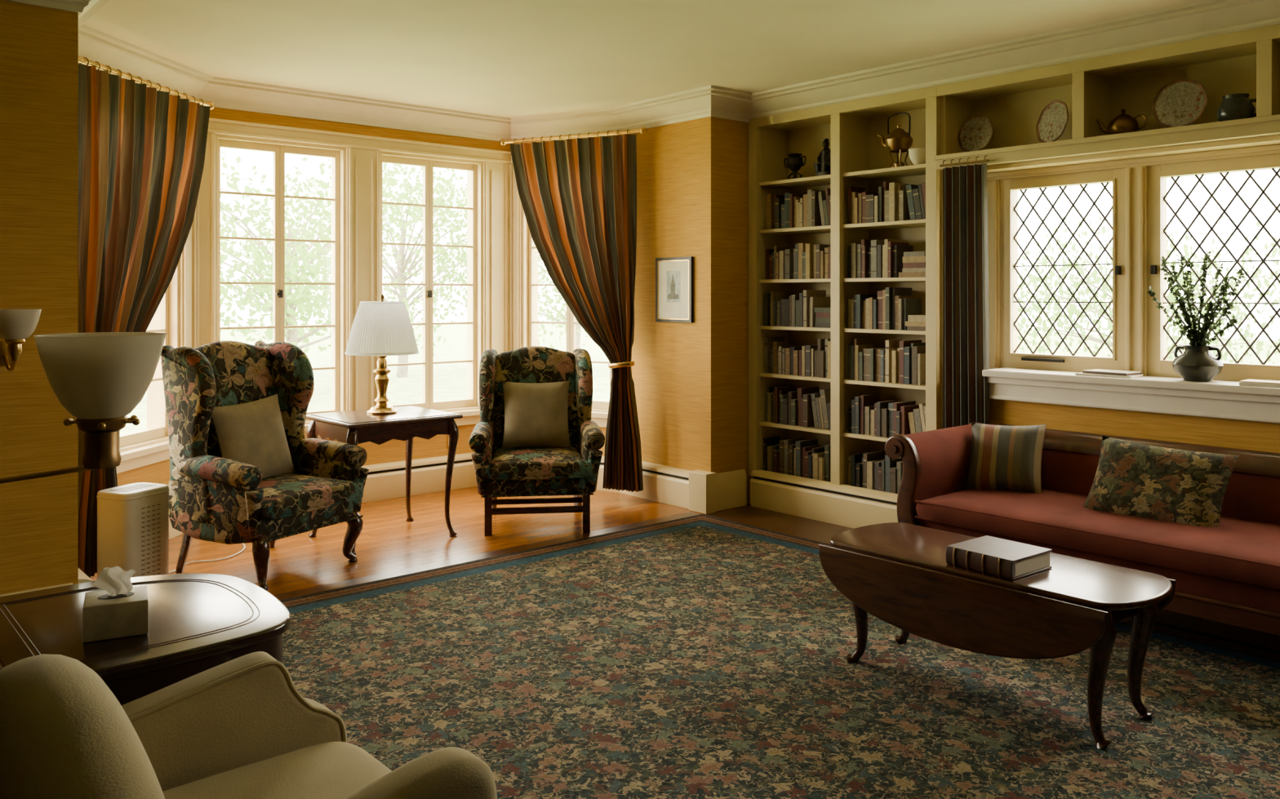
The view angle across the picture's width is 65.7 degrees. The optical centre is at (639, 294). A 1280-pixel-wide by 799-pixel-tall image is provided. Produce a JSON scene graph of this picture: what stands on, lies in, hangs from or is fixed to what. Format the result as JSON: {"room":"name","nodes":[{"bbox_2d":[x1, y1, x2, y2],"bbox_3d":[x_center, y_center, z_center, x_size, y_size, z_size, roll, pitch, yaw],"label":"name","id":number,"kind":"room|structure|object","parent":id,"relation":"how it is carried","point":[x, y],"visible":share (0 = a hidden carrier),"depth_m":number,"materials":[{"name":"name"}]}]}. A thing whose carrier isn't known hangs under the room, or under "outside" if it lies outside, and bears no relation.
{"room":"living room","nodes":[
{"label":"living room","id":0,"kind":"room"},
{"bbox_2d":[0,0,78,595],"bbox_3d":[-3.761,0.050,2.889,3.730,2.700,0.200,0,0,-41],"label":"wall","id":1,"kind":"structure","parent":0,"point":[39,45],"depth_m":3.94,"materials":[{"name":"paper"}]},
{"bbox_2d":[0,309,41,371],"bbox_3d":[-2.382,0.174,3.757,0.172,0.238,0.305,0,0,-41],"label":"wall sconce","id":2,"kind":"object","parent":1,"relation":"attached to","point":[16,326],"visible":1,"depth_m":3.68,"materials":[{"name":"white glass"}]},
{"bbox_2d":[0,452,746,596],"bbox_3d":[-2.671,1.272,4.819,7.410,0.255,1.825,0,0,-41],"label":"baseboard","id":3,"kind":"structure","parent":1,"relation":"attached to","point":[664,484],"depth_m":6.70,"materials":[{"name":"beige paint"}]},
{"bbox_2d":[116,459,170,486],"bbox_3d":[-2.884,0.050,5.373,0.200,2.700,1.400,0,0,7],"label":"wall","id":4,"kind":"structure","parent":0,"point":[159,473],"depth_m":5.57,"materials":[{"name":"paint"}]},
{"bbox_2d":[78,63,209,577],"bbox_3d":[-2.571,0.120,5.185,0.125,2.420,1.160,0,0,7],"label":"curtain","id":5,"kind":"object","parent":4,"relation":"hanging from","point":[142,148],"visible":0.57,"depth_m":4.97,"materials":[{"name":"fabric"}]},
{"bbox_2d":[115,260,179,473],"bbox_3d":[-2.845,-0.018,5.353,0.260,1.935,1.130,0,0,7],"label":"window","id":6,"kind":"structure","parent":4,"relation":"in","point":[150,446],"depth_m":5.81,"materials":[{"name":"beige paint"}]},
{"bbox_2d":[179,208,195,348],"bbox_3d":[-2.764,-0.115,5.343,0.046,1.920,1.310,0,0,7],"label":"trim","id":7,"kind":"structure","parent":4,"relation":"attached to","point":[188,258],"depth_m":5.92,"materials":[{"name":"beige paint"}]},
{"bbox_2d":[78,56,214,109],"bbox_3d":[-2.599,-1.112,5.231,0.953,0.056,0.885,0,0,-41],"label":"curtain rod","id":8,"kind":"object","parent":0,"point":[84,60],"depth_m":5.17,"materials":[{"name":"gold metal"}]},
{"bbox_2d":[208,107,511,465],"bbox_3d":[-1.909,0.050,6.828,2.420,2.700,0.200,0,0,-41],"label":"wall","id":9,"kind":"structure","parent":0,"point":[393,450],"depth_m":6.86,"materials":[{"name":"paint"}]},
{"bbox_2d":[215,134,346,439],"bbox_3d":[-2.331,-0.018,6.407,0.950,1.935,0.260,0,0,-41],"label":"window","id":10,"kind":"structure","parent":9,"relation":"in","point":[278,148],"depth_m":6.43,"materials":[{"name":"beige paint"}]},
{"bbox_2d":[195,117,511,411],"bbox_3d":[-1.829,-0.115,6.736,2.300,1.920,0.046,0,0,-41],"label":"trim","id":11,"kind":"structure","parent":9,"relation":"attached to","point":[362,152],"depth_m":6.71,"materials":[{"name":"beige paint"}]},
{"bbox_2d":[380,151,483,426],"bbox_3d":[-1.517,-0.018,7.117,0.930,1.935,0.260,0,0,-41],"label":"window","id":12,"kind":"structure","parent":9,"relation":"in","point":[469,408],"depth_m":7.19,"materials":[{"name":"beige paint"}]},
{"bbox_2d":[512,133,623,456],"bbox_3d":[-0.508,0.050,7.372,1.074,2.700,0.200,0,0,28],"label":"wall","id":13,"kind":"structure","parent":0,"point":[603,429],"depth_m":7.13,"materials":[{"name":"paint"}]},
{"bbox_2d":[511,155,521,350],"bbox_3d":[-0.553,-0.115,7.257,0.984,1.920,0.046,0,0,28],"label":"trim","id":14,"kind":"structure","parent":13,"relation":"attached to","point":[516,204],"depth_m":7.46,"materials":[{"name":"beige paint"}]},
{"bbox_2d":[521,205,611,427],"bbox_3d":[-0.514,-0.018,7.330,0.884,1.935,0.260,0,0,28],"label":"window","id":15,"kind":"structure","parent":13,"relation":"in","point":[530,284],"depth_m":7.46,"materials":[{"name":"beige paint"}]},
{"bbox_2d":[83,0,1200,118],"bbox_3d":[-0.232,-1.360,2.319,8.300,0.120,9.400,0,0,-41],"label":"ceiling","id":16,"kind":"structure","parent":0,"point":[510,59],"depth_m":5.05,"materials":[{"name":"paint"}]},
{"bbox_2d":[625,120,688,470],"bbox_3d":[0.297,0.050,6.961,0.500,2.700,0.660,0,0,-41],"label":"wall","id":17,"kind":"structure","parent":0,"point":[660,349],"depth_m":6.76,"materials":[{"name":"paper"}]},
{"bbox_2d":[499,126,646,146],"bbox_3d":[-0.473,-1.112,7.005,0.519,0.056,1.120,0,0,-41],"label":"curtain rod","id":18,"kind":"object","parent":17,"relation":"attached to","point":[642,130],"depth_m":6.96,"materials":[{"name":"gold metal"}]},
{"bbox_2d":[510,133,643,492],"bbox_3d":[-0.471,0.120,6.945,1.073,2.420,0.125,0,0,27],"label":"curtain","id":19,"kind":"object","parent":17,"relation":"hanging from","point":[578,197],"visible":1,"depth_m":6.84,"materials":[{"name":"fabric"}]},
{"bbox_2d":[655,256,693,323],"bbox_3d":[0.228,-0.033,6.641,0.021,0.435,0.350,0,0,-41],"label":"picture frame","id":20,"kind":"object","parent":17,"relation":"attached to","point":[673,275],"visible":1,"depth_m":6.63,"materials":[{"name":"black metal"}]},
{"bbox_2d":[89,486,1279,650],"bbox_3d":[-0.232,1.459,2.319,8.300,0.122,9.400,0,0,-41],"label":"floor","id":21,"kind":"structure","parent":0,"point":[386,542],"depth_m":5.66,"materials":[{"name":"brown wood"}]},
{"bbox_2d":[96,482,168,578],"bbox_3d":[-2.411,1.158,4.718,0.224,0.480,0.274,0,0,21],"label":"air purifier","id":22,"kind":"object","parent":21,"relation":"on","point":[133,519],"visible":0.71,"depth_m":4.62,"materials":[{"name":"white plastic"}]},
{"bbox_2d":[168,543,245,573],"bbox_3d":[-2.329,1.351,5.455,0.312,0.108,1.170,0,0,-10],"label":"power cord","id":23,"kind":"object","parent":21,"relation":"on","point":[244,545],"visible":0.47,"depth_m":5.19,"materials":[{"name":"white plastic"}]},
{"bbox_2d":[160,340,368,591],"bbox_3d":[-1.932,0.825,5.105,0.801,1.162,0.800,0,0,29],"label":"chair","id":24,"kind":"object","parent":21,"relation":"on","point":[213,498],"visible":0.94,"depth_m":4.94,"materials":[{"name":"fabric"}]},
{"bbox_2d":[211,394,295,479],"bbox_3d":[-1.995,0.755,5.118,0.169,0.445,0.459,0,0,29],"label":"throw pillow","id":25,"kind":"object","parent":24,"relation":"on","point":[253,433],"visible":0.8,"depth_m":5.08,"materials":[{"name":"beige fabric"}]},
{"bbox_2d":[306,405,462,555],"bbox_3d":[-1.487,1.051,5.736,0.700,0.721,0.600,0,0,-41],"label":"side table","id":26,"kind":"object","parent":21,"relation":"on","point":[355,428],"visible":0.73,"depth_m":5.64,"materials":[{"name":"brown wood"}]},
{"bbox_2d":[344,293,418,414],"bbox_3d":[-1.502,0.343,5.776,0.420,0.695,0.420,0,0,-41],"label":"table lamp","id":27,"kind":"object","parent":26,"relation":"on","point":[381,329],"visible":1,"depth_m":5.65,"materials":[{"name":"white fabric"}]},
{"bbox_2d":[468,346,604,536],"bbox_3d":[-0.638,0.870,6.110,0.800,1.075,0.801,0,0,-7],"label":"chair","id":28,"kind":"object","parent":21,"relation":"on","point":[533,470],"visible":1,"depth_m":5.99,"materials":[{"name":"fabric"}]},
{"bbox_2d":[502,380,570,448],"bbox_3d":[-0.645,0.745,6.171,0.420,0.408,0.166,0,0,-7],"label":"throw pillow","id":29,"kind":"object","parent":28,"relation":"on","point":[535,414],"visible":1,"depth_m":6.12,"materials":[{"name":"beige fabric"}]},
{"bbox_2d":[280,514,1279,798],"bbox_3d":[0.349,1.394,1.744,6.020,0.011,6.770,0,0,-41],"label":"carpet","id":30,"kind":"object","parent":21,"relation":"on","point":[701,656],"visible":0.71,"depth_m":3.47,"materials":[{"name":"green carpet"}]},
{"bbox_2d":[0,332,167,484],"bbox_3d":[-1.519,0.742,2.311,0.753,1.293,0.284,0,0,-21],"label":"floor lamp","id":31,"kind":"object","parent":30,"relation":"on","point":[100,378],"visible":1,"depth_m":2.32,"materials":[{"name":"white glass"}]},
{"bbox_2d":[0,573,290,705],"bbox_3d":[-1.173,1.063,2.311,0.589,0.651,0.695,0,0,-41],"label":"end table","id":32,"kind":"object","parent":30,"relation":"on","point":[197,623],"visible":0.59,"depth_m":2.19,"materials":[{"name":"brown wood"}]},
{"bbox_2d":[82,566,147,643],"bbox_3d":[-1.152,0.667,2.180,0.124,0.142,0.124,0,0,-27],"label":"tissue box","id":33,"kind":"object","parent":32,"relation":"on","point":[120,610],"visible":1,"depth_m":2.14,"materials":[{"name":"cardboard"}]},
{"bbox_2d":[0,651,497,798],"bbox_3d":[-0.682,0.975,1.668,0.710,0.827,0.750,0,0,-41],"label":"armchair","id":34,"kind":"object","parent":30,"relation":"on","point":[241,727],"visible":1,"depth_m":1.76,"materials":[{"name":"fabric"}]},
{"bbox_2d":[818,522,1175,749],"bbox_3d":[1.233,1.167,3.507,0.558,0.477,1.165,0,0,-41],"label":"coffee table","id":35,"kind":"object","parent":30,"relation":"on","point":[899,574],"visible":0.99,"depth_m":3.26,"materials":[{"name":"brown wood"}]},
{"bbox_2d":[945,535,1052,580],"bbox_3d":[1.222,0.896,3.382,0.250,0.066,0.250,0,0,-38],"label":"book","id":36,"kind":"object","parent":35,"relation":"on","point":[999,557],"visible":1,"depth_m":3.33,"materials":[{"name":"leather"}]},
{"bbox_2d":[884,422,1279,635],"bbox_3d":[2.260,1.035,4.075,0.836,0.748,2.426,0,0,-41],"label":"sofa","id":37,"kind":"object","parent":30,"relation":"on","point":[1228,572],"visible":0.66,"depth_m":4.14,"materials":[{"name":"red fabric"}]},
{"bbox_2d":[964,422,1046,493],"bbox_3d":[1.774,0.795,4.812,0.377,0.340,0.207,0,0,36],"label":"striped pillow","id":38,"kind":"object","parent":37,"relation":"on","point":[1003,457],"visible":0.94,"depth_m":4.76,"materials":[{"name":"fabric"}]},
{"bbox_2d":[1083,435,1239,526],"bbox_3d":[2.193,0.815,4.209,0.271,0.355,0.554,0,0,-41],"label":"floral pillow","id":39,"kind":"object","parent":37,"relation":"on","point":[1188,487],"visible":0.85,"depth_m":4.14,"materials":[{"name":"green fabric"}]},
{"bbox_2d":[688,116,750,504],"bbox_3d":[0.674,0.050,6.719,0.750,2.700,0.200,0,0,-41],"label":"wall","id":40,"kind":"structure","parent":0,"point":[718,148],"depth_m":6.50,"materials":[{"name":"paper"}]},
{"bbox_2d":[750,53,1279,479],"bbox_3d":[3.235,0.050,4.096,0.420,2.700,7.120,0,0,-41],"label":"wall","id":41,"kind":"structure","parent":0,"point":[1014,117],"depth_m":5.28,"materials":[{"name":"beige paint"}]},
{"bbox_2d":[4,0,1279,141],"bbox_3d":[-0.342,-1.225,2.157,7.520,0.150,8.900,0,0,-41],"label":"crown molding","id":42,"kind":"structure","parent":41,"relation":"attached to","point":[1201,19],"depth_m":5.82,"materials":[{"name":"paint"}]},
{"bbox_2d":[750,469,897,528],"bbox_3d":[3.055,1.280,3.933,0.065,0.240,7.010,0,0,-41],"label":"baseboard","id":43,"kind":"structure","parent":41,"relation":"attached to","point":[844,505],"depth_m":6.11,"materials":[{"name":"beige paint"}]},
{"bbox_2d":[957,115,993,151],"bbox_3d":[1.899,-0.891,5.572,0.094,0.232,0.222,0,0,-41],"label":"decorative plate","id":44,"kind":"object","parent":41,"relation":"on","point":[976,133],"visible":0.88,"depth_m":5.56,"materials":[{"name":"beige ceramic"}]},
{"bbox_2d":[748,23,1279,484],"bbox_3d":[2.164,-0.044,5.215,0.322,2.508,4.015,0,0,-41],"label":"built-in bookcase","id":45,"kind":"object","parent":41,"relation":"attached to","point":[948,106],"visible":0.59,"depth_m":6.07,"materials":[{"name":"beige paint"}]},
{"bbox_2d":[783,153,806,179],"bbox_3d":[1.018,-0.834,6.515,0.110,0.180,0.160,0,0,-10],"label":"urn","id":46,"kind":"object","parent":45,"relation":"on","point":[795,162],"visible":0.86,"depth_m":6.48,"materials":[{"name":"black metal"}]},
{"bbox_2d":[813,138,830,176],"bbox_3d":[1.176,-0.870,6.294,0.113,0.248,0.114,0,0,-41],"label":"figurine","id":47,"kind":"object","parent":45,"relation":"on","point":[823,168],"visible":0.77,"depth_m":6.27,"materials":[{"name":"black metal"}]},
{"bbox_2d":[763,181,925,493],"bbox_3d":[1.324,0.256,6.186,0.231,1.859,1.272,0,0,-41],"label":"books","id":48,"kind":"object","parent":45,"relation":"on","point":[901,362],"visible":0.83,"depth_m":6.07,"materials":[{"name":"paper"}]},
{"bbox_2d":[876,112,912,167],"bbox_3d":[1.539,-0.914,5.938,0.164,0.340,0.216,0,0,-12],"label":"kettle","id":49,"kind":"object","parent":45,"relation":"on","point":[899,140],"visible":0.93,"depth_m":5.87,"materials":[{"name":"gold metal"}]},
{"bbox_2d":[908,147,925,164],"bbox_3d":[1.627,-0.796,5.772,0.124,0.100,0.124,0,0,-41],"label":"bowl","id":50,"kind":"object","parent":45,"relation":"on","point":[917,155],"visible":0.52,"depth_m":5.73,"materials":[{"name":"ceramic"}]},
{"bbox_2d":[1036,100,1068,142],"bbox_3d":[2.179,-0.901,5.229,0.123,0.252,0.221,0,0,-41],"label":"decorative plate","id":51,"kind":"object","parent":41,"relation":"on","point":[1052,122],"visible":0.89,"depth_m":5.22,"materials":[{"name":"beige ceramic"}]},
{"bbox_2d":[1000,168,1125,370],"bbox_3d":[2.228,-0.128,5.235,0.100,1.015,0.680,0,0,-41],"label":"window","id":52,"kind":"structure","parent":41,"relation":"in","point":[1009,188],"depth_m":5.22,"materials":[{"name":"beige paint"}]},
{"bbox_2d":[982,367,1279,423],"bbox_3d":[2.678,0.477,4.499,0.270,0.155,2.300,0,0,-41],"label":"window sill","id":53,"kind":"structure","parent":41,"relation":"attached to","point":[1215,398],"depth_m":4.69,"materials":[{"name":"paint"}]},
{"bbox_2d":[1075,368,1142,377],"bbox_3d":[2.313,0.387,4.884,0.260,0.024,0.177,0,0,45],"label":"booklet","id":54,"kind":"object","parent":53,"relation":"on","point":[1095,372],"visible":1,"depth_m":4.83,"materials":[{"name":"paper"}]},
{"bbox_2d":[1147,249,1245,382],"bbox_3d":[2.574,0.095,4.609,0.210,0.610,0.424,0,0,-41],"label":"potted plant","id":55,"kind":"object","parent":53,"relation":"on","point":[1197,363],"visible":1,"depth_m":4.57,"materials":[{"name":"plant"}]},
{"bbox_2d":[1239,378,1279,387],"bbox_3d":[2.755,0.389,4.341,0.201,0.020,0.142,0,0,43],"label":"papers","id":56,"kind":"object","parent":53,"relation":"on","point":[1260,383],"visible":1,"depth_m":4.32,"materials":[{"name":"beige paper"}]},
{"bbox_2d":[986,144,1279,381],"bbox_3d":[2.737,-0.102,4.750,0.230,1.145,2.560,0,0,-41],"label":"trim","id":57,"kind":"structure","parent":41,"relation":"attached to","point":[1135,168],"depth_m":4.93,"materials":[{"name":"beige paint"}]},
{"bbox_2d":[1151,78,1208,128],"bbox_3d":[2.602,-0.907,4.764,0.096,0.264,0.253,0,0,-41],"label":"decorative plate","id":58,"kind":"object","parent":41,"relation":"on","point":[1180,102],"visible":0.91,"depth_m":4.75,"materials":[{"name":"beige ceramic"}]},
{"bbox_2d":[1146,153,1279,378],"bbox_3d":[2.739,-0.128,4.652,0.095,1.015,0.670,0,0,-41],"label":"window","id":59,"kind":"structure","parent":41,"relation":"in","point":[1157,175],"depth_m":4.75,"materials":[{"name":"beige paint"}]},
{"bbox_2d":[934,39,1279,173],"bbox_3d":[2.669,-0.900,4.710,0.465,0.450,2.590,0,0,-41],"label":"wall overshelf","id":60,"kind":"structure","parent":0,"point":[1091,91],"depth_m":4.81,"materials":[{"name":"beige paint"}]},
{"bbox_2d":[939,155,988,166],"bbox_3d":[1.769,-0.729,5.399,0.037,0.038,0.290,0,0,-41],"label":"curtain rod","id":61,"kind":"object","parent":60,"relation":"attached to","point":[980,161],"depth_m":5.38,"materials":[{"name":"gold metal"}]},
{"bbox_2d":[942,163,989,428],"bbox_3d":[1.767,0.200,5.379,0.040,1.800,0.286,0,0,-41],"label":"curtain","id":62,"kind":"object","parent":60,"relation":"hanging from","point":[966,328],"visible":0.78,"depth_m":5.38,"materials":[{"name":"grey fabric"}]},
{"bbox_2d":[1096,108,1146,134],"bbox_3d":[2.396,-0.848,4.926,0.137,0.149,0.216,0,0,-12],"label":"teapot","id":63,"kind":"object","parent":60,"relation":"on","point":[1123,122],"visible":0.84,"depth_m":4.87,"materials":[{"name":"gold metal"}]},
{"bbox_2d":[1216,93,1256,121],"bbox_3d":[2.735,-0.843,4.547,0.156,0.140,0.156,0,0,4],"label":"jug","id":64,"kind":"object","parent":60,"relation":"on","point":[1233,106],"visible":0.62,"depth_m":4.50,"materials":[{"name":"ceramic"}]},
{"label":"outside","id":65,"kind":"structure","parent":0,"visible":0},
{"bbox_2d":[120,323,1279,435],"bbox_3d":[-2.806,2.050,10.822,90.000,0.100,100.000,0,0,-41],"label":"lawn","id":66,"kind":"structure","parent":65,"point":[450,380],"depth_m":31.34,"materials":[{"name":"green plant"}]},
{"bbox_2d":[220,151,448,362],"bbox_3d":[-6.957,-0.575,19.463,5.242,5.173,6.482,0,0,30],"label":"tree","id":67,"kind":"object","parent":66,"relation":"on","point":[292,301],"visible":0.52,"depth_m":18.91,"materials":[{"name":"green plant"}]},
{"bbox_2d":[253,163,466,377],"bbox_3d":[-5.721,-1.156,23.947,6.988,6.331,7.122,0,0,-41],"label":"tree","id":68,"kind":"object","parent":66,"relation":"on","point":[402,264],"visible":0.35,"depth_m":23.96,"materials":[{"name":"green plant"}]},
{"bbox_2d":[453,224,587,349],"bbox_3d":[-1.731,-0.892,26.631,7.301,5.806,6.320,0,0,-41],"label":"tree","id":69,"kind":"object","parent":66,"relation":"on","point":[559,314],"visible":0.06,"depth_m":25.56,"materials":[{"name":"green plant"}]},
{"bbox_2d":[1017,214,1279,364],"bbox_3d":[10.721,0.047,21.335,7.231,3.939,7.427,0,0,-41],"label":"tree","id":70,"kind":"object","parent":66,"relation":"on","point":[1072,308],"visible":0.34,"depth_m":20.55,"materials":[{"name":"green plant"}]}
]}

